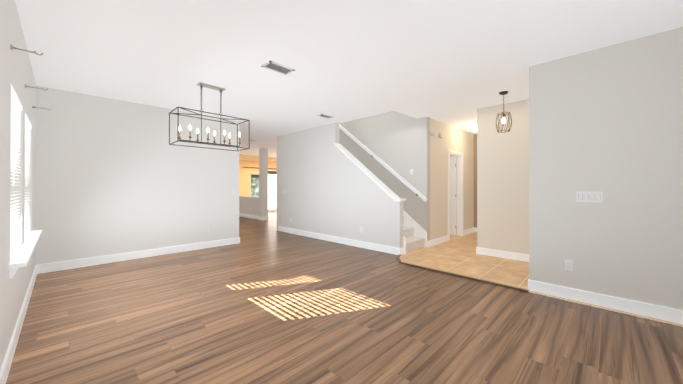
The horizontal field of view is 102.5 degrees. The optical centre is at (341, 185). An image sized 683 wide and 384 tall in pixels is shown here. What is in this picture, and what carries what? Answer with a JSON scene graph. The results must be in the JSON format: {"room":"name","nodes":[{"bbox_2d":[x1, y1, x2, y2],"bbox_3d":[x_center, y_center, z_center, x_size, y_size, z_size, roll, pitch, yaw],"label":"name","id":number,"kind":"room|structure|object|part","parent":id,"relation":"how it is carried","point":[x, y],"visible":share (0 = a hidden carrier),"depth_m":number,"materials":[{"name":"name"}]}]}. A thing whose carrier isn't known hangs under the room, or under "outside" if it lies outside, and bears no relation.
{"room":"empty living room","nodes":[
{"label":"empty living room","id":0,"kind":"room"},
{"bbox_2d":[0,0,35,369],"bbox_3d":[-4.281,-0.587,3.731,13.640,3.700,0.150,0,0,44],"label":"wall","id":1,"kind":"structure","parent":0,"point":[16,72],"depth_m":2.08,"materials":[{"name":"grey paint"}]},
{"bbox_2d":[10,85,21,258],"bbox_3d":[-2.708,-0.097,2.270,0.834,1.292,0.054,0,0,44],"label":"blind","id":2,"kind":"object","parent":1,"relation":"attached to","point":[16,109],"visible":0.62,"depth_m":2.29,"materials":[{"name":"grey plastic"}]},
{"bbox_2d":[0,265,36,383],"bbox_3d":[-1.903,1.189,1.507,6.900,0.130,0.016,0,0,44],"label":"baseboard","id":3,"kind":"structure","parent":1,"relation":"attached to","point":[7,363],"depth_m":2.14,"materials":[{"name":"white wood"}]},
{"bbox_2d":[8,229,41,278],"bbox_3d":[-3.106,0.609,2.668,2.180,0.111,0.185,0,0,44],"label":"window sill","id":4,"kind":"structure","parent":1,"relation":"attached to","point":[21,256],"depth_m":2.23,"materials":[{"name":"white wood"}]},
{"bbox_2d":[10,44,43,54],"bbox_3d":[-2.316,-0.994,2.023,0.036,0.036,0.160,0,0,44],"label":"curtain bracket","id":5,"kind":"object","parent":1,"relation":"attached to","point":[12,47],"visible":1,"depth_m":2.01,"materials":[{"name":"silver metal"}]},
{"bbox_2d":[24,113,31,238],"bbox_3d":[-3.497,-0.093,3.043,0.884,1.292,0.054,0,0,44],"label":"blind","id":6,"kind":"object","parent":1,"relation":"attached to","point":[28,126],"visible":0.62,"depth_m":3.09,"materials":[{"name":"grey plastic"}]},
{"bbox_2d":[25,84,47,90],"bbox_3d":[-3.087,-0.991,2.779,0.036,0.036,0.160,0,0,44],"label":"curtain bracket","id":7,"kind":"object","parent":1,"relation":"attached to","point":[26,86],"visible":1,"depth_m":2.77,"materials":[{"name":"silver metal"}]},
{"bbox_2d":[36,85,238,264],"bbox_3d":[-3.360,-0.081,5.039,0.120,2.700,3.010,0,0,44],"label":"wall","id":8,"kind":"structure","parent":0,"point":[114,176],"depth_m":4.64,"materials":[{"name":"grey paint"}]},
{"bbox_2d":[37,237,239,273],"bbox_3d":[-3.306,1.204,4.992,0.016,0.130,3.026,0,0,44],"label":"baseboard","id":9,"kind":"structure","parent":8,"relation":"attached to","point":[65,265],"depth_m":4.65,"materials":[{"name":"white wood"}]},
{"bbox_2d":[239,197,258,215],"bbox_3d":[-4.044,0.881,11.428,2.950,0.830,0.120,0,0,44],"label":"wall","id":10,"kind":"structure","parent":0,"point":[246,204],"depth_m":11.00,"materials":[{"name":"grey paint"}]},
{"bbox_2d":[239,213,258,219],"bbox_3d":[-4.103,1.231,11.389,2.920,0.130,0.016,0,0,44],"label":"baseboard","id":11,"kind":"structure","parent":10,"relation":"attached to","point":[249,216],"depth_m":10.96,"materials":[{"name":"white wood"}]},
{"bbox_2d":[239,160,276,195],"bbox_3d":[-5.613,-0.051,12.025,0.120,2.700,9.830,0,0,44],"label":"wall","id":12,"kind":"structure","parent":0,"point":[244,181],"depth_m":13.05,"materials":[{"name":"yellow paint"}]},
{"bbox_2d":[250,170,276,211],"bbox_3d":[-3.444,0.268,14.119,0.042,2.100,2.680,0,0,44],"label":"window","id":13,"kind":"structure","parent":12,"relation":"in","point":[272,188],"depth_m":13.92,"materials":[{"name":"white"}]},
{"bbox_2d":[239,154,276,162],"bbox_3d":[-3.420,-1.294,13.752,0.600,0.200,4.300,0,0,44],"label":"soffit","id":14,"kind":"structure","parent":0,"point":[253,158],"depth_m":12.70,"materials":[{"name":"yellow paint"}]},
{"bbox_2d":[276,136,278,230],"bbox_3d":[0.021,-0.561,9.702,0.120,3.700,5.260,0,0,44],"label":"wall","id":15,"kind":"structure","parent":0,"point":[277,222],"depth_m":7.82,"materials":[{"name":"grey paint"}]},
{"bbox_2d":[279,122,402,247],"bbox_3d":[-0.315,-0.575,6.432,3.980,3.700,0.120,0,0,44],"label":"wall","id":16,"kind":"structure","parent":0,"point":[328,185],"depth_m":6.30,"materials":[{"name":"grey paint"}]},
{"bbox_2d":[278,226,396,254],"bbox_3d":[-0.387,1.210,6.399,3.946,0.130,0.016,0,0,44],"label":"baseboard","id":17,"kind":"structure","parent":16,"relation":"attached to","point":[375,247],"depth_m":5.97,"materials":[{"name":"white wood"}]},
{"bbox_2d":[334,143,405,201],"bbox_3d":[0.522,-0.335,5.610,1.725,1.254,0.190,0,0,44],"label":"trim","id":18,"kind":"structure","parent":16,"relation":"on","point":[375,179],"depth_m":5.51,"materials":[{"name":"white"}]},
{"bbox_2d":[397,247,403,254],"bbox_3d":[1.090,1.204,5.046,0.076,0.130,0.152,0,0,44],"label":"baseboard","id":19,"kind":"structure","parent":16,"relation":"attached to","point":[400,251],"depth_m":5.00,"materials":[{"name":"white wood"}]},
{"bbox_2d":[403,236,405,253],"bbox_3d":[-0.057,-0.195,6.272,3.470,2.939,0.016,0,0,44],"label":"trim","id":20,"kind":"structure","parent":16,"relation":"attached to","point":[404,242],"depth_m":5.06,"materials":[{"name":"white wood"}]},
{"bbox_2d":[6,211,682,383],"bbox_3d":[-0.797,1.309,7.275,13.640,0.060,10.100,0,0,44],"label":"floor","id":21,"kind":"structure","parent":0,"point":[264,302],"depth_m":2.43,"materials":[{"name":"brown wood"}]},
{"bbox_2d":[259,148,267,216],"bbox_3d":[-2.938,-0.058,10.332,0.230,2.700,0.240,0,0,44],"label":"column","id":22,"kind":"structure","parent":21,"relation":"on","point":[263,182],"depth_m":10.26,"materials":[{"name":"grey paint"}]},
{"bbox_2d":[259,217,268,220],"bbox_3d":[-2.938,1.227,10.327,0.262,0.130,0.272,0,0,44],"label":"baseboard","id":23,"kind":"structure","parent":22,"relation":"attached to","point":[263,218],"depth_m":10.22,"materials":[{"name":"white wood"}]},
{"bbox_2d":[403,218,424,252],"bbox_3d":[0.026,-0.148,6.774,3.985,2.850,0.850,0,0,44],"label":"stair steps","id":24,"kind":"structure","parent":21,"relation":"on","point":[413,242],"depth_m":5.56,"materials":[{"name":"carpet"}]},
{"bbox_2d":[396,255,528,291],"bbox_3d":[1.631,1.253,4.118,2.052,0.014,0.458,0,0,44],"label":"trim","id":25,"kind":"structure","parent":21,"relation":"on","point":[472,278],"depth_m":3.76,"materials":[{"name":"brown wood"}]},
{"bbox_2d":[15,0,682,156],"bbox_3d":[-0.797,-1.546,7.287,13.640,0.250,10.100,0,0,44],"label":"ceiling","id":26,"kind":"structure","parent":0,"point":[456,63],"depth_m":2.92,"materials":[{"name":"white paint"}]},
{"bbox_2d":[169,82,249,150],"bbox_3d":[-1.883,-0.998,3.965,0.409,0.875,0.970,0,0,44],"label":"chandelier","id":27,"kind":"object","parent":26,"relation":"attached to","point":[197,141],"depth_m":3.90,"materials":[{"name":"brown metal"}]},
{"bbox_3d":[-1.883,-0.780,3.964,0.199,0.070,0.801,0,0,44],"label":"chandelier","id":28,"kind":"part","parent":27,"relation":"part of","materials":[{"name":"white glass"}]},
{"bbox_3d":[-1.883,-1.425,3.967,0.110,0.022,0.360,0,0,44],"label":"chandelier","id":29,"kind":"part","parent":27,"relation":"part of","materials":[{"name":"grey metal"}]},
{"bbox_2d":[261,61,294,74],"bbox_3d":[-0.770,-1.432,3.344,0.200,0.012,0.350,0,0,44],"label":"ceiling vent","id":30,"kind":"object","parent":26,"relation":"in","point":[277,67],"visible":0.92,"depth_m":3.33,"materials":[{"name":"white metal"}]},
{"bbox_2d":[317,114,332,118],"bbox_3d":[-0.329,-1.422,5.622,0.160,0.012,0.320,0,0,44],"label":"ceiling vent","id":31,"kind":"object","parent":26,"relation":"in","point":[324,116],"visible":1,"depth_m":5.62,"materials":[{"name":"white metal"}]},
{"bbox_2d":[496,91,511,132],"bbox_3d":[2.492,-1.133,4.212,0.220,0.604,0.211,0,0,44],"label":"pendant light","id":32,"kind":"object","parent":26,"relation":"hanging from","point":[503,93],"visible":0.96,"depth_m":4.20,"materials":[{"name":"black metal"}]},
{"bbox_2d":[339,111,429,240],"bbox_3d":[0.378,-0.572,7.110,4.020,3.700,0.120,0,0,44],"label":"wall","id":33,"kind":"structure","parent":0,"point":[398,142],"depth_m":6.12,"materials":[{"name":"grey paint"}]},
{"bbox_2d":[339,124,427,201],"bbox_3d":[0.468,-1.045,6.890,3.609,2.779,0.071,0,0,44],"label":"stair handrail","id":34,"kind":"object","parent":33,"relation":"attached to","point":[396,174],"visible":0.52,"depth_m":6.30,"materials":[{"name":"white painted wood"}]},
{"bbox_2d":[403,210,426,246],"bbox_3d":[0.527,-0.193,6.867,3.470,2.939,0.016,0,0,44],"label":"trim","id":35,"kind":"structure","parent":33,"relation":"attached to","point":[419,230],"depth_m":5.83,"materials":[{"name":"white wood"}]},
{"bbox_2d":[430,118,473,239],"bbox_3d":[2.754,-0.073,6.746,0.120,2.700,2.690,0,0,44],"label":"wall","id":36,"kind":"structure","parent":0,"point":[457,139],"depth_m":6.28,"materials":[{"name":"beige paint"}]},
{"bbox_2d":[427,235,447,246],"bbox_3d":[2.120,1.208,5.996,0.016,0.130,1.011,0,0,44],"label":"baseboard","id":37,"kind":"structure","parent":36,"relation":"attached to","point":[436,241],"depth_m":5.95,"materials":[{"name":"white wood"}]},
{"bbox_2d":[450,156,455,234],"bbox_3d":[2.641,0.258,7.256,0.756,2.018,0.114,0,0,44],"label":"door leaf","id":38,"kind":"structure","parent":36,"relation":"in","point":[452,195],"depth_m":7.05,"materials":[{"name":"white wood"}]},
{"bbox_2d":[448,149,462,239],"bbox_3d":[2.750,0.216,6.728,0.139,2.120,0.900,0,0,44],"label":"door frame","id":39,"kind":"structure","parent":36,"relation":"attached to","point":[459,195],"depth_m":6.96,"materials":[{"name":"white wood"}]},
{"bbox_2d":[463,227,473,234],"bbox_3d":[3.386,1.214,7.287,0.016,0.130,0.785,0,0,44],"label":"baseboard","id":40,"kind":"structure","parent":36,"relation":"attached to","point":[468,231],"depth_m":7.25,"materials":[{"name":"white wood"}]},
{"bbox_2d":[450,155,456,228],"bbox_3d":[2.934,-0.066,8.621,2.250,2.700,0.120,0,0,44],"label":"wall","id":41,"kind":"structure","parent":0,"point":[456,190],"depth_m":8.09,"materials":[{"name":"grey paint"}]},
{"bbox_2d":[474,134,476,227],"bbox_3d":[4.029,-0.071,7.295,0.930,2.700,0.120,0,0,44],"label":"wall","id":42,"kind":"structure","parent":0,"point":[475,180],"depth_m":7.55,"materials":[{"name":"beige paint"}]},
{"bbox_2d":[477,99,528,254],"bbox_3d":[3.561,-0.085,4.155,2.800,2.700,0.120,0,0,44],"label":"wall","id":43,"kind":"structure","parent":0,"point":[502,191],"depth_m":4.79,"materials":[{"name":"beige paint"}]},
{"bbox_2d":[476,247,528,261],"bbox_3d":[3.507,1.200,4.106,2.816,0.130,0.016,0,0,44],"label":"baseboard","id":44,"kind":"structure","parent":43,"relation":"attached to","point":[505,254],"depth_m":4.77,"materials":[{"name":"white wood"}]},
{"bbox_2d":[399,229,682,326],"bbox_3d":[2.778,1.268,5.708,6.100,0.008,4.290,0,0,44],"label":"floor","id":45,"kind":"structure","parent":0,"point":[456,254],"depth_m":4.43,"materials":[{"name":"beige tile"}]},
{"bbox_2d":[529,27,682,309],"bbox_3d":[2.920,-0.091,2.738,1.730,2.700,0.120,0,0,44],"label":"wall","id":46,"kind":"structure","parent":0,"point":[607,121],"depth_m":2.80,"materials":[{"name":"grey paint"}]},
{"bbox_2d":[565,259,572,270],"bbox_3d":[2.518,0.881,3.038,0.072,0.115,0.008,0,0,44],"label":"outlet","id":47,"kind":"object","parent":46,"relation":"attached to","point":[568,264],"visible":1,"depth_m":3.03,"materials":[{"name":"white plastic"}]},
{"bbox_2d":[576,191,602,202],"bbox_3d":[2.640,0.120,2.921,0.206,0.115,0.009,0,0,44],"label":"light switch","id":48,"kind":"object","parent":46,"relation":"attached to","point":[585,196],"visible":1,"depth_m":2.92,"materials":[{"name":"white plastic"}]},
{"bbox_2d":[528,280,682,323],"bbox_3d":[2.867,1.194,2.689,1.746,0.130,0.016,0,0,44],"label":"baseboard","id":49,"kind":"structure","parent":46,"relation":"attached to","point":[649,310],"depth_m":2.79,"materials":[{"name":"white wood"}]},
{"bbox_3d":[3.156,-1.353,6.462,0.180,0.143,0.180,0,0,44],"label":"light","id":50,"kind":"object","parent":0,"visible":0},
{"bbox_2d":[472,125,476,131],"bbox_3d":[3.156,-1.345,6.462,0.140,0.120,0.140,0,0,44],"label":"light","id":51,"kind":"object","parent":50,"relation":"attached to","point":[474,128],"visible":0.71,"depth_m":6.42,"materials":[{"name":"white"}]}
]}

